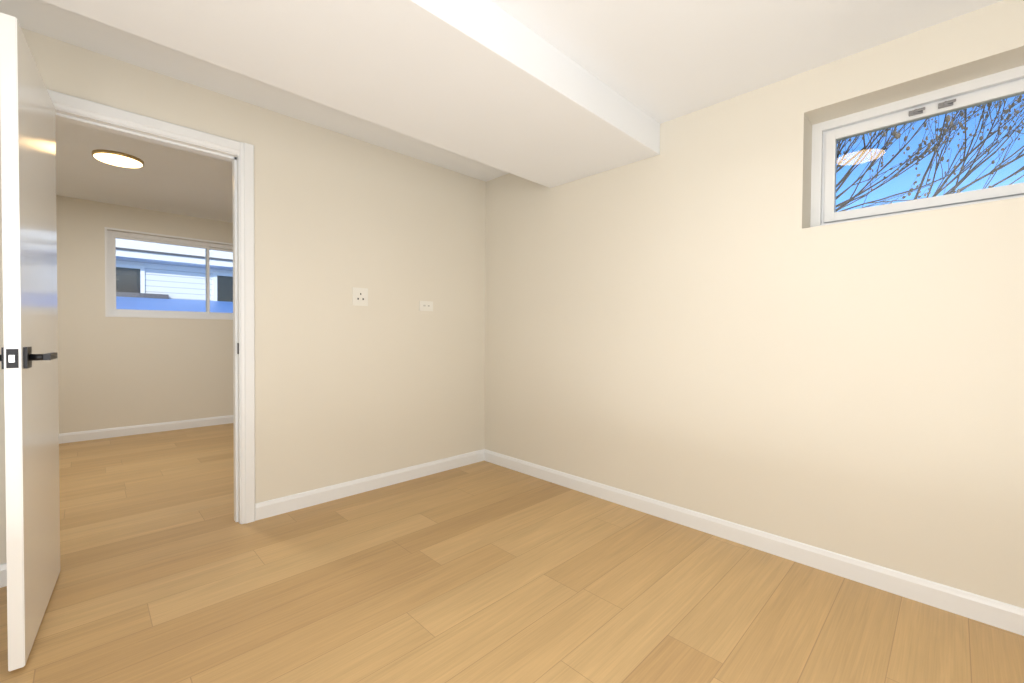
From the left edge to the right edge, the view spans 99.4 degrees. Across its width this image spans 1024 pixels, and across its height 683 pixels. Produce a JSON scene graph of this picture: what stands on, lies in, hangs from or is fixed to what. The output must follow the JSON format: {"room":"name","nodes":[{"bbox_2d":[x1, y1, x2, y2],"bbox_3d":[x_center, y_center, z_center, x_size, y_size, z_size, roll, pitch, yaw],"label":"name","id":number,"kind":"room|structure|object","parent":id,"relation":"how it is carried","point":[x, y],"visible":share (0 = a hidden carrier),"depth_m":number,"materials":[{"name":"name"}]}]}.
{"room":"empty basement bedroom","nodes":[
{"label":"empty basement bedroom","id":0,"kind":"room"},
{"bbox_2d":[56,195,233,433],"bbox_3d":[-3.606,-0.208,4.753,3.200,2.300,0.200,-1,1,-44],"label":"wall","id":1,"kind":"structure","parent":0,"point":[114,372],"depth_m":4.34,"materials":[{"name":"beige paint"}]},
{"bbox_2d":[59,415,233,443],"bbox_3d":[-3.539,0.898,4.696,3.200,0.092,0.013,-1,1,-44],"label":"baseboard","id":2,"kind":"structure","parent":1,"relation":"attached to","point":[193,423],"depth_m":4.44,"materials":[{"name":"white paint"}]},
{"bbox_2d":[105,227,232,319],"bbox_3d":[-3.541,-0.686,4.774,1.370,0.875,0.164,-1,1,-44],"label":"window","id":3,"kind":"structure","parent":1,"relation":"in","point":[111,236],"depth_m":4.56,"materials":[{"name":"white plastic"}]},
{"bbox_2d":[0,28,485,563],"bbox_3d":[-1.405,-0.154,2.513,3.200,2.300,0.120,-1,1,-44],"label":"wall","id":4,"kind":"structure","parent":0,"point":[390,376],"depth_m":2.75,"materials":[{"name":"beige paint"}]},
{"bbox_2d":[0,563,6,587],"bbox_3d":[-2.266,0.960,1.600,0.617,0.092,0.013,-1,1,-44],"label":"baseboard","id":5,"kind":"structure","parent":4,"relation":"attached to","point":[3,567],"depth_m":1.78,"materials":[{"name":"white paint"}]},
{"bbox_2d":[0,12,59,671],"bbox_3d":[-1.734,0.008,1.580,0.147,1.980,0.720,0,1,-40],"label":"door leaf","id":6,"kind":"structure","parent":4,"relation":"in","point":[29,356],"depth_m":1.40,"materials":[{"name":"white paint"}]},
{"bbox_2d":[47,89,254,523],"bbox_3d":[-1.779,-0.036,2.149,0.861,2.073,0.156,-1,1,-44],"label":"door frame","id":7,"kind":"structure","parent":4,"relation":"attached to","point":[103,117],"depth_m":2.36,"materials":[{"name":"white paint"}]},
{"bbox_2d":[352,287,367,305],"bbox_3d":[-0.988,-0.291,2.829,0.104,0.116,0.010,-1,1,-44],"label":"electrical outlet","id":8,"kind":"object","parent":4,"relation":"attached to","point":[359,296],"visible":1,"depth_m":2.83,"materials":[{"name":"white plastic"}]},
{"bbox_2d":[255,449,483,520],"bbox_3d":[-0.835,0.946,3.006,1.672,0.092,0.013,-1,1,-44],"label":"baseboard","id":9,"kind":"structure","parent":4,"relation":"attached to","point":[273,507],"depth_m":2.83,"materials":[{"name":"white paint"}]},
{"bbox_2d":[419,301,432,310],"bbox_3d":[-0.628,-0.260,3.184,0.116,0.072,0.008,-1,1,-44],"label":"electrical outlet plate","id":10,"kind":"object","parent":4,"relation":"attached to","point":[425,305],"visible":1,"depth_m":3.18,"materials":[{"name":"white plastic"}]},
{"bbox_2d":[0,0,1002,222],"bbox_3d":[-1.215,-1.340,2.342,3.650,0.160,6.950,-1,1,-44],"label":"ceiling","id":11,"kind":"structure","parent":0,"point":[661,61],"depth_m":1.93,"materials":[{"name":"white paint"}]},
{"bbox_2d":[92,149,143,167],"bbox_3d":[-2.834,-1.312,3.128,0.280,0.026,0.280,-1,1,-44],"label":"recessed light","id":12,"kind":"object","parent":11,"relation":"in","point":[116,158],"visible":1,"depth_m":3.09,"materials":[{"name":"white plastic"}]},
{"bbox_2d":[42,0,659,187],"bbox_3d":[-0.580,-1.181,1.663,3.200,0.225,0.825,-1,1,-44],"label":"soffit","id":13,"kind":"structure","parent":11,"relation":"attached to","point":[490,83],"depth_m":1.73,"materials":[{"name":"white paint"}]},
{"bbox_2d":[0,423,1023,682],"bbox_3d":[-1.231,1.050,2.384,3.650,0.100,6.950,-1,1,-44],"label":"floor","id":14,"kind":"structure","parent":0,"point":[174,571],"depth_m":1.73,"materials":[{"name":"brown wood"}]},
{"bbox_2d":[484,0,1023,607],"bbox_3d":[-0.010,-0.162,3.555,0.250,2.300,6.950,-1,1,-44],"label":"wall","id":15,"kind":"structure","parent":0,"point":[698,314],"depth_m":2.06,"materials":[{"name":"beige paint"}]},
{"bbox_2d":[484,449,1023,635],"bbox_3d":[0.975,0.970,2.377,0.013,0.092,3.450,-1,1,-44],"label":"baseboard","id":16,"kind":"structure","parent":15,"relation":"attached to","point":[996,613],"depth_m":1.99,"materials":[{"name":"white paint"}]},
{"bbox_2d":[810,65,1023,226],"bbox_3d":[1.766,-0.780,1.836,0.086,0.530,0.830,-1,1,-44],"label":"window","id":17,"kind":"structure","parent":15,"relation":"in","point":[970,94],"depth_m":1.87,"materials":[{"name":"white plastic"}]},
{"label":"outside","id":18,"kind":"structure","parent":0,"visible":0},
{"bbox_3d":[7.909,-0.161,5.483,13.750,0.500,15.300,-1,1,-44],"label":"ground","id":19,"kind":"structure","parent":18,"visible":0},
{"bbox_2d":[836,96,1023,211],"bbox_3d":[5.299,-2.915,5.030,4.472,5.013,4.634,-1,1,-44],"label":"branches","id":20,"kind":"object","parent":19,"relation":"on","point":[864,150],"depth_m":5.16,"materials":[{"name":"brown plant"}]},
{"bbox_2d":[837,95,1023,203],"bbox_3d":[5.454,-3.468,4.832,4.517,3.900,4.172,-1,1,-44],"label":"pods","id":21,"kind":"object","parent":20,"relation":"attached to","point":[949,117],"depth_m":5.03,"materials":[{"name":"brown plant"}]},
{"bbox_3d":[-9.096,0.851,12.635,28.000,0.130,18.700,-1,1,-44],"label":"yard","id":22,"kind":"structure","parent":18,"visible":0},
{"bbox_2d":[116,292,232,312],"bbox_3d":[-5.536,-0.036,9.002,16.000,1.820,1.940,-1,1,-44],"label":"blue leanto","id":23,"kind":"structure","parent":22,"relation":"on","point":[164,306],"depth_m":8.27,"materials":[{"name":"blue metal"}]},
{"bbox_2d":[116,238,232,301],"bbox_3d":[-8.694,-1.439,12.202,18.800,4.470,7.800,-1,1,-44],"label":"house","id":24,"kind":"structure","parent":22,"relation":"on","point":[158,267],"depth_m":8.86,"materials":[{"name":"white"}]}
]}

